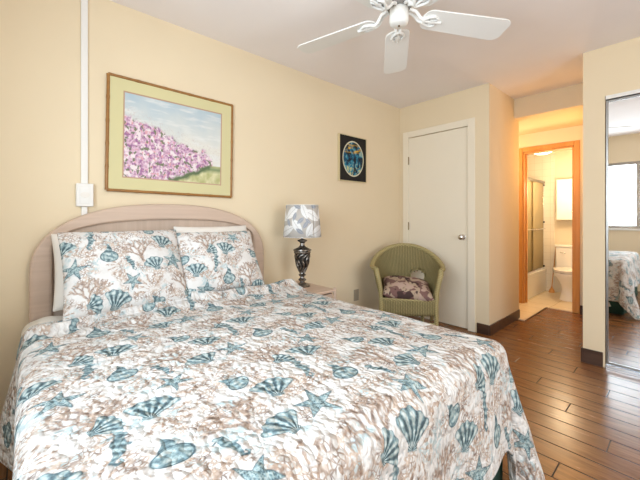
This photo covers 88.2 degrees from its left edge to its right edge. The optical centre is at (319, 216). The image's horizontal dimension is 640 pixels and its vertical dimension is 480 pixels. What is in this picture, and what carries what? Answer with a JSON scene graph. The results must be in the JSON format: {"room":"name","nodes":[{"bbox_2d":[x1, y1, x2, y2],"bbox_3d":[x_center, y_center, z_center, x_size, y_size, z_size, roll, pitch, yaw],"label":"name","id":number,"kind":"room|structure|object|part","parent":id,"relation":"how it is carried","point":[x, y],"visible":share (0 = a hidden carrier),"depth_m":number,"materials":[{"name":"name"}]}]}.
{"room":"bedroom","nodes":[
{"label":"bedroom","id":0,"kind":"room"},
{"bbox_2d":[0,0,399,416],"bbox_3d":[-0.492,-0.075,2.723,3.990,2.440,0.100,0,0,-42],"label":"wall","id":1,"kind":"structure","parent":0,"point":[287,122],"depth_m":2.23,"materials":[{"name":"beige paint"}]},
{"bbox_2d":[81,0,87,214],"bbox_3d":[-1.346,-0.385,1.884,0.032,1.820,0.016,0,0,-42],"label":"cable conduit","id":2,"kind":"object","parent":1,"relation":"attached to","point":[84,3],"visible":0.56,"depth_m":1.88,"materials":[{"name":"white plastic"}]},
{"bbox_2d":[76,183,92,206],"bbox_3d":[-1.336,-0.125,1.874,0.080,0.130,0.045,0,0,-42],"label":"wall outlet","id":3,"kind":"object","parent":1,"relation":"attached to","point":[84,191],"visible":1,"depth_m":1.86,"materials":[{"name":"white plastic"}]},
{"bbox_2d":[80,192,89,197],"bbox_3d":[-1.323,-0.125,1.859,0.043,0.032,0.006,0,0,-42],"label":"socket","id":4,"kind":"object","parent":3,"relation":"attached to","point":[82,194],"depth_m":1.86,"materials":[{"name":"white plastic"}]},
{"bbox_3d":[-1.326,-0.125,1.862,0.048,0.096,0.003,0,0,-42],"label":"plate","id":5,"kind":"part","parent":3,"relation":"part of","materials":[{"name":"white plastic"}]},
{"bbox_2d":[104,72,232,197],"bbox_3d":[-0.962,-0.500,2.217,0.815,0.708,0.024,1,-1,-42],"label":"framed painting","id":6,"kind":"object","parent":1,"relation":"attached to","point":[163,140],"visible":1,"depth_m":2.17,"materials":[{"name":"paper"}]},
{"bbox_2d":[124,92,220,183],"bbox_3d":[-0.962,-0.500,2.217,0.626,0.520,0.001,1,-1,-42],"label":"picture","id":7,"kind":"object","parent":6,"relation":"attached to","point":[163,140],"depth_m":2.19},
{"bbox_2d":[338,133,366,182],"bbox_3d":[0.334,-0.592,3.374,0.406,0.464,0.025,0,0,-42],"label":"framed picture","id":8,"kind":"object","parent":1,"relation":"attached to","point":[352,150],"visible":1,"depth_m":3.36,"materials":[{"name":"paper"}]},
{"bbox_2d":[354,289,358,300],"bbox_3d":[0.377,0.810,3.424,0.072,0.116,0.011,0,0,-42],"label":"wall outlet","id":9,"kind":"object","parent":1,"relation":"attached to","point":[356,292],"visible":1,"depth_m":3.42,"materials":[{"name":"beige plastic"}]},
{"bbox_2d":[0,308,639,479],"bbox_3d":[1.562,1.195,1.607,5.570,0.100,4.500,0,0,-42],"label":"floor","id":10,"kind":"structure","parent":0,"point":[583,419],"depth_m":2.05,"materials":[{"name":"brown wood"}]},
{"bbox_2d":[29,204,502,479],"bbox_3d":[-0.383,0.531,1.522,1.481,1.228,1.794,0,0,-42],"label":"bed","id":11,"kind":"object","parent":10,"relation":"on","point":[143,217],"visible":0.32,"depth_m":1.95,"materials":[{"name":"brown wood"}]},
{"bbox_2d":[21,284,265,336],"bbox_3d":[-0.773,0.587,1.956,1.486,0.214,0.498,0,0,-42],"label":"sheet","id":12,"kind":"object","parent":11,"relation":"on","point":[48,318],"visible":0.02,"depth_m":1.58,"materials":[{"name":"white fabric"}]},
{"bbox_2d":[51,234,63,311],"bbox_3d":[-1.147,0.275,1.850,0.554,0.373,0.222,0,0,-42],"label":"pillow","id":13,"kind":"object","parent":12,"relation":"on","point":[59,290],"visible":0.06,"depth_m":1.65,"materials":[{"name":"white fabric"}]},
{"bbox_2d":[173,225,246,232],"bbox_3d":[-0.701,0.260,2.250,0.527,0.394,0.220,0,0,-38],"label":"pillow","id":14,"kind":"object","parent":12,"relation":"on","point":[243,227],"visible":0.09,"depth_m":2.24,"materials":[{"name":"white fabric"}]},
{"bbox_3d":[-0.976,0.531,2.162,1.396,1.228,0.050,0,0,-42],"label":"headboard","id":15,"kind":"part","parent":11,"relation":"part of","materials":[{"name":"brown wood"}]},
{"bbox_3d":[-0.981,0.427,2.167,1.220,0.835,0.016,0,0,-42],"label":"headboard panel","id":16,"kind":"part","parent":11,"relation":"part of","materials":[{"name":"brown wood"}]},
{"bbox_2d":[0,279,544,479],"bbox_3d":[-0.195,0.775,1.348,1.714,0.710,1.570,0,0,-42],"label":"quilt","id":17,"kind":"object","parent":11,"relation":"on","point":[280,380],"visible":0.99,"depth_m":1.00,"materials":[{"name":"multicoloured fabric"}]},
{"bbox_2d":[57,230,188,320],"bbox_3d":[-1.013,0.273,1.744,0.576,0.394,0.289,0,0,-44],"label":"pillow","id":18,"kind":"object","parent":17,"relation":"on","point":[103,272],"visible":0.96,"depth_m":1.65,"materials":[{"name":"multicoloured fabric"}]},
{"bbox_2d":[176,231,264,291],"bbox_3d":[-0.638,0.277,2.105,0.542,0.361,0.270,0,0,-38],"label":"pillow","id":19,"kind":"object","parent":17,"relation":"on","point":[210,261],"visible":0.9,"depth_m":2.02,"materials":[{"name":"multicoloured fabric"}]},
{"bbox_2d":[296,281,335,298],"bbox_3d":[-0.126,0.845,2.631,0.265,0.600,0.486,0,0,-42],"label":"nightstand","id":20,"kind":"object","parent":10,"relation":"on","point":[325,291],"visible":0.11,"depth_m":2.53,"materials":[{"name":"brown wood"}]},
{"bbox_2d":[283,204,320,287],"bbox_3d":[-0.142,0.230,2.654,0.308,0.652,0.308,0,0,-42],"label":"table lamp","id":21,"kind":"object","parent":20,"relation":"on","point":[302,221],"visible":0.99,"depth_m":2.55,"materials":[{"name":"white fabric"}]},
{"bbox_3d":[-0.142,0.033,2.654,0.307,0.256,0.307,0,0,-42],"label":"lamp shade","id":22,"kind":"part","parent":21,"relation":"part of","materials":[{"name":"white fabric"}]},
{"bbox_2d":[370,243,445,325],"bbox_3d":[0.866,0.714,3.308,0.719,0.864,0.566,0,0,10],"label":"wicker armchair","id":23,"kind":"object","parent":10,"relation":"on","point":[400,259],"visible":0.83,"depth_m":3.36,"materials":[{"name":"green wicker"}]},
{"bbox_3d":[0.555,0.814,3.121,0.084,0.664,0.070,0,0,10],"label":"leg","id":24,"kind":"part","parent":23,"relation":"part of","materials":[{"name":"green wicker"}]},
{"bbox_2d":[383,275,433,300],"bbox_3d":[0.842,0.692,3.210,0.461,0.202,0.380,0,0,10],"label":"cushion","id":25,"kind":"object","parent":23,"relation":"on","point":[395,286],"visible":0.91,"depth_m":3.07,"materials":[{"name":"fabric"}]},
{"bbox_3d":[0.815,0.769,3.057,0.512,0.024,0.054,0,0,10],"label":"rail","id":26,"kind":"part","parent":23,"relation":"part of","materials":[{"name":"green wicker"}]},
{"bbox_3d":[1.091,0.814,3.024,0.084,0.664,0.070,0,0,10],"label":"leg","id":27,"kind":"part","parent":23,"relation":"part of","materials":[{"name":"green wicker"}]},
{"bbox_2d":[606,364,639,376],"bbox_3d":[2.820,1.132,1.839,0.083,0.026,1.862,0,0,-42],"label":"track","id":28,"kind":"object","parent":10,"relation":"on","point":[608,366],"visible":0.93,"depth_m":2.44,"materials":[{"name":"silver metal"}]},
{"bbox_2d":[606,94,639,371],"bbox_3d":[2.504,0.115,2.157,0.024,2.000,0.966,0,0,-42],"label":"mirror door","id":29,"kind":"structure","parent":28,"relation":"on","point":[622,114],"depth_m":2.44,"materials":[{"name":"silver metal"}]},
{"bbox_2d":[110,0,639,108],"bbox_3d":[1.188,-1.345,1.274,4.570,0.100,4.500,0,0,-42],"label":"ceiling","id":30,"kind":"structure","parent":0,"point":[543,46],"depth_m":2.41,"materials":[{"name":"paint"}]},
{"bbox_2d":[297,0,510,73],"bbox_3d":[0.472,-1.164,1.794,1.153,0.262,1.208,0,0,-7],"label":"ceiling fan","id":31,"kind":"object","parent":30,"relation":"hanging from","point":[399,11],"visible":1,"depth_m":1.84,"materials":[{"name":"white metal"}]},
{"bbox_3d":[0.101,-1.068,1.970,0.493,0.057,0.159,0,0,28],"label":"blade","id":32,"kind":"part","parent":31,"relation":"part of","materials":[{"name":"white ceramic"}]},
{"bbox_3d":[0.295,-1.098,1.852,0.187,0.076,0.083,0,0,41],"label":"blade arm","id":33,"kind":"part","parent":31,"relation":"part of","materials":[{"name":"white metal"}]},
{"bbox_3d":[0.154,-1.068,1.533,0.493,0.057,0.159,0,0,-44],"label":"blade","id":34,"kind":"part","parent":31,"relation":"part of","materials":[{"name":"white ceramic"}]},
{"bbox_3d":[0.327,-1.098,1.682,0.187,0.076,0.083,0,0,-31],"label":"blade arm","id":35,"kind":"part","parent":31,"relation":"part of","materials":[{"name":"white metal"}]},
{"bbox_3d":[0.499,-1.068,2.156,0.159,0.057,0.493,0,0,10],"label":"blade","id":36,"kind":"part","parent":31,"relation":"part of","materials":[{"name":"white ceramic"}]},
{"bbox_3d":[0.447,-1.098,1.935,0.083,0.076,0.187,0,0,23],"label":"blade arm","id":37,"kind":"part","parent":31,"relation":"part of","materials":[{"name":"white metal"}]},
{"bbox_3d":[0.498,-1.098,1.659,0.083,0.076,0.187,0,0,-13],"label":"blade arm","id":38,"kind":"part","parent":31,"relation":"part of","materials":[{"name":"white metal"}]},
{"bbox_3d":[0.586,-1.068,1.449,0.159,0.057,0.493,0,0,-26],"label":"blade","id":39,"kind":"part","parent":31,"relation":"part of","materials":[{"name":"white ceramic"}]},
{"bbox_3d":[0.574,-1.098,1.806,0.185,0.076,0.085,0,0,-7],"label":"blade arm","id":40,"kind":"part","parent":31,"relation":"part of","materials":[{"name":"white metal"}]},
{"bbox_3d":[0.800,-1.068,1.836,0.494,0.057,0.159,0,0,-7],"label":"blade","id":41,"kind":"part","parent":31,"relation":"part of","materials":[{"name":"white wood"}]},
{"bbox_2d":[400,83,492,331],"bbox_3d":[1.332,-0.075,3.600,0.100,2.440,1.020,0,0,-42],"label":"wall","id":42,"kind":"structure","parent":0,"point":[477,102],"depth_m":3.26,"materials":[{"name":"beige paint"}]},
{"bbox_2d":[403,117,474,331],"bbox_3d":[1.270,0.076,3.598,0.134,2.137,0.836,0,0,-42],"label":"door","id":43,"kind":"structure","parent":42,"relation":"in","point":[439,168],"depth_m":3.50,"materials":[{"name":"beige paint"}]},
{"bbox_3d":[1.440,0.205,3.358,0.067,0.060,0.060,0,0,-42],"label":"knob","id":44,"kind":"part","parent":43,"relation":"part of","materials":[{"name":"silver metal"}]},
{"bbox_2d":[477,323,488,335],"bbox_3d":[1.591,1.095,3.225,0.012,0.100,0.115,0,0,-42],"label":"baseboard","id":45,"kind":"structure","parent":42,"relation":"attached to","point":[481,328],"depth_m":3.21,"materials":[{"name":"brown wood"}]},
{"bbox_2d":[493,86,518,322],"bbox_3d":[1.948,-0.075,3.533,0.730,2.440,0.100,0,0,-42],"label":"wall","id":46,"kind":"structure","parent":0,"point":[505,127],"depth_m":3.47,"materials":[{"name":"beige paint"}]},
{"bbox_2d":[489,309,519,335],"bbox_3d":[1.943,1.095,3.454,0.842,0.100,0.012,0,0,-42],"label":"baseboard","id":47,"kind":"structure","parent":46,"relation":"attached to","point":[500,324],"depth_m":3.40,"materials":[{"name":"brown wood"}]},
{"bbox_2d":[519,303,544,320],"bbox_3d":[1.990,1.141,4.536,0.789,0.008,1.700,0,0,-42],"label":"floor alcove tile","id":48,"kind":"structure","parent":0,"point":[526,310],"depth_m":4.01,"materials":[{"name":"beige tile"}]},
{"bbox_2d":[528,152,554,290],"bbox_3d":[3.251,0.072,5.438,0.008,2.145,1.030,0,0,-42],"label":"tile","id":49,"kind":"structure","parent":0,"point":[540,167],"depth_m":5.11,"materials":[{"name":"white tile"}]},
{"bbox_2d":[514,83,582,134],"bbox_3d":[2.172,-1.240,4.265,0.880,0.310,2.346,0,0,-42],"label":"ceiling","id":50,"kind":"structure","parent":0,"point":[560,108],"depth_m":3.51,"materials":[{"name":"beige paint"}]},
{"bbox_2d":[528,290,571,308],"bbox_3d":[3.180,1.194,4.826,1.130,0.103,1.850,0,0,-42],"label":"bathroom floor","id":51,"kind":"structure","parent":0,"point":[547,298],"depth_m":4.51,"materials":[{"name":"beige tile"}]},
{"bbox_2d":[528,268,545,298],"bbox_3d":[2.863,0.971,5.100,1.013,0.341,0.839,0,0,-42],"label":"bathtub","id":52,"kind":"object","parent":51,"relation":"on","point":[537,279],"visible":0.27,"depth_m":4.80,"materials":[{"name":"ceramic"}]},
{"bbox_2d":[528,177,545,273],"bbox_3d":[3.121,0.120,4.809,1.000,1.355,0.088,0,0,-42],"label":"shower door","id":53,"kind":"structure","parent":52,"relation":"on","point":[536,221],"depth_m":4.87,"materials":[{"name":"clear glass"}]},
{"bbox_3d":[2.953,0.126,4.697,0.540,1.292,0.006,0,0,-42],"label":"glass panel","id":54,"kind":"part","parent":53,"relation":"part of","materials":[{"name":"clear glass"}]},
{"bbox_3d":[3.109,0.785,4.823,1.000,0.025,0.040,0,0,-42],"label":"rail","id":55,"kind":"part","parent":53,"relation":"part of","materials":[{"name":"silver metal"}]},
{"bbox_3d":[3.109,-0.539,4.823,1.000,0.035,0.050,0,0,-42],"label":"rail","id":56,"kind":"part","parent":53,"relation":"part of","materials":[{"name":"grey metal"}]},
{"bbox_3d":[3.280,0.126,4.962,0.500,1.292,0.006,0,0,-42],"label":"glass panel","id":57,"kind":"part","parent":53,"relation":"part of","materials":[{"name":"clear glass"}]},
{"bbox_3d":[3.471,0.126,5.146,0.030,1.295,0.030,0,0,-42],"label":"rail","id":58,"kind":"part","parent":53,"relation":"part of","materials":[{"name":"silver metal"}]},
{"bbox_2d":[549,247,555,292],"bbox_3d":[3.520,0.792,5.001,0.091,0.701,0.091,0,0,-42],"label":"plunger","id":59,"kind":"object","parent":51,"relation":"on","point":[551,290],"visible":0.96,"depth_m":4.99,"materials":[{"name":"brown wood"}]},
{"bbox_3d":[3.544,0.752,5.000,0.076,0.621,0.012,0,0,3],"label":"handle","id":60,"kind":"part","parent":59,"relation":"part of","materials":[{"name":"brown wood"}]},
{"bbox_2d":[553,244,571,301],"bbox_3d":[3.508,0.774,4.616,0.682,0.735,0.440,0,0,-42],"label":"toilet","id":61,"kind":"object","parent":51,"relation":"on","point":[562,271],"visible":0.54,"depth_m":4.57,"materials":[{"name":"ceramic"}]},
{"bbox_3d":[3.425,0.727,4.543,0.460,0.018,0.376,0,0,-42],"label":"lid","id":62,"kind":"part","parent":61,"relation":"part of","materials":[{"name":"ceramic"}]},
{"bbox_3d":[3.431,0.948,4.548,0.465,0.388,0.368,0,0,-42],"label":"bowl","id":63,"kind":"part","parent":61,"relation":"part of","materials":[{"name":"ceramic"}]},
{"bbox_3d":[3.681,0.424,4.770,0.220,0.035,0.440,0,0,-42],"label":"tank lid","id":64,"kind":"part","parent":61,"relation":"part of","materials":[{"name":"ceramic"}]},
{"bbox_3d":[3.681,0.602,4.771,0.205,0.320,0.420,0,0,-42],"label":"tank","id":65,"kind":"part","parent":61,"relation":"part of","materials":[{"name":"ceramic"}]},
{"bbox_2d":[519,125,582,305],"bbox_3d":[2.546,-0.075,4.598,0.120,2.440,2.346,0,0,-42],"label":"wall","id":66,"kind":"structure","parent":0,"point":[574,133],"depth_m":3.98,"materials":[{"name":"beige paint"}]},
{"bbox_2d":[525,307,546,320],"bbox_3d":[2.559,1.141,3.898,0.789,0.009,0.008,0,0,-42],"label":"trim","id":67,"kind":"structure","parent":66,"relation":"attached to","point":[545,307],"depth_m":3.87,"materials":[{"name":"brown wood"}]},
{"bbox_2d":[519,140,579,313],"bbox_3d":[2.903,0.117,4.191,0.148,2.056,0.658,0,0,-42],"label":"door frame","id":68,"kind":"structure","parent":66,"relation":"in","point":[574,145],"depth_m":4.14,"materials":[{"name":"brown honey wood"}]},
{"bbox_2d":[555,150,571,291],"bbox_3d":[3.564,-0.005,5.168,0.100,2.300,1.850,0,0,-42],"label":"wall","id":69,"kind":"structure","parent":0,"point":[563,159],"depth_m":4.98,"materials":[{"name":"beige paint"}]},
{"bbox_2d":[557,179,571,219],"bbox_3d":[3.703,-0.255,4.790,0.196,0.600,0.420,0,0,-42],"label":"upper cabinet","id":70,"kind":"object","parent":69,"relation":"attached to","point":[564,186],"visible":0.35,"depth_m":4.82,"materials":[{"name":"white plastic"}]},
{"bbox_2d":[583,37,639,366],"bbox_3d":[2.967,-0.075,1.691,0.100,2.440,2.554,0,0,-42],"label":"wall","id":71,"kind":"structure","parent":0,"point":[615,68],"depth_m":2.54,"materials":[{"name":"beige paint"}]},
{"bbox_2d":[583,348,602,366],"bbox_3d":[2.116,1.089,2.561,0.012,0.112,0.122,0,0,-42],"label":"baseboard","id":72,"kind":"structure","parent":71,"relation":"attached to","point":[593,357],"depth_m":2.55,"materials":[{"name":"brown wood"}]},
{"bbox_2d":[606,89,639,99],"bbox_3d":[2.819,-0.905,1.838,0.086,0.028,1.862,0,0,-42],"label":"track","id":73,"kind":"object","parent":71,"relation":"attached to","point":[637,91],"visible":0.9,"depth_m":2.44,"materials":[{"name":"white plastic"}]},
{"bbox_3d":[2.789,-0.075,3.176,1.610,2.440,0.100,0,0,-42],"label":"wall","id":74,"kind":"structure","parent":0,"visible":0},
{"bbox_2d":[581,346,582,361],"bbox_3d":[2.672,1.089,3.147,1.622,0.112,0.012,0,0,-42],"label":"baseboard","id":75,"kind":"structure","parent":74,"relation":"attached to","point":[582,346],"depth_m":2.61,"materials":[{"name":"brown wood"}]}
]}

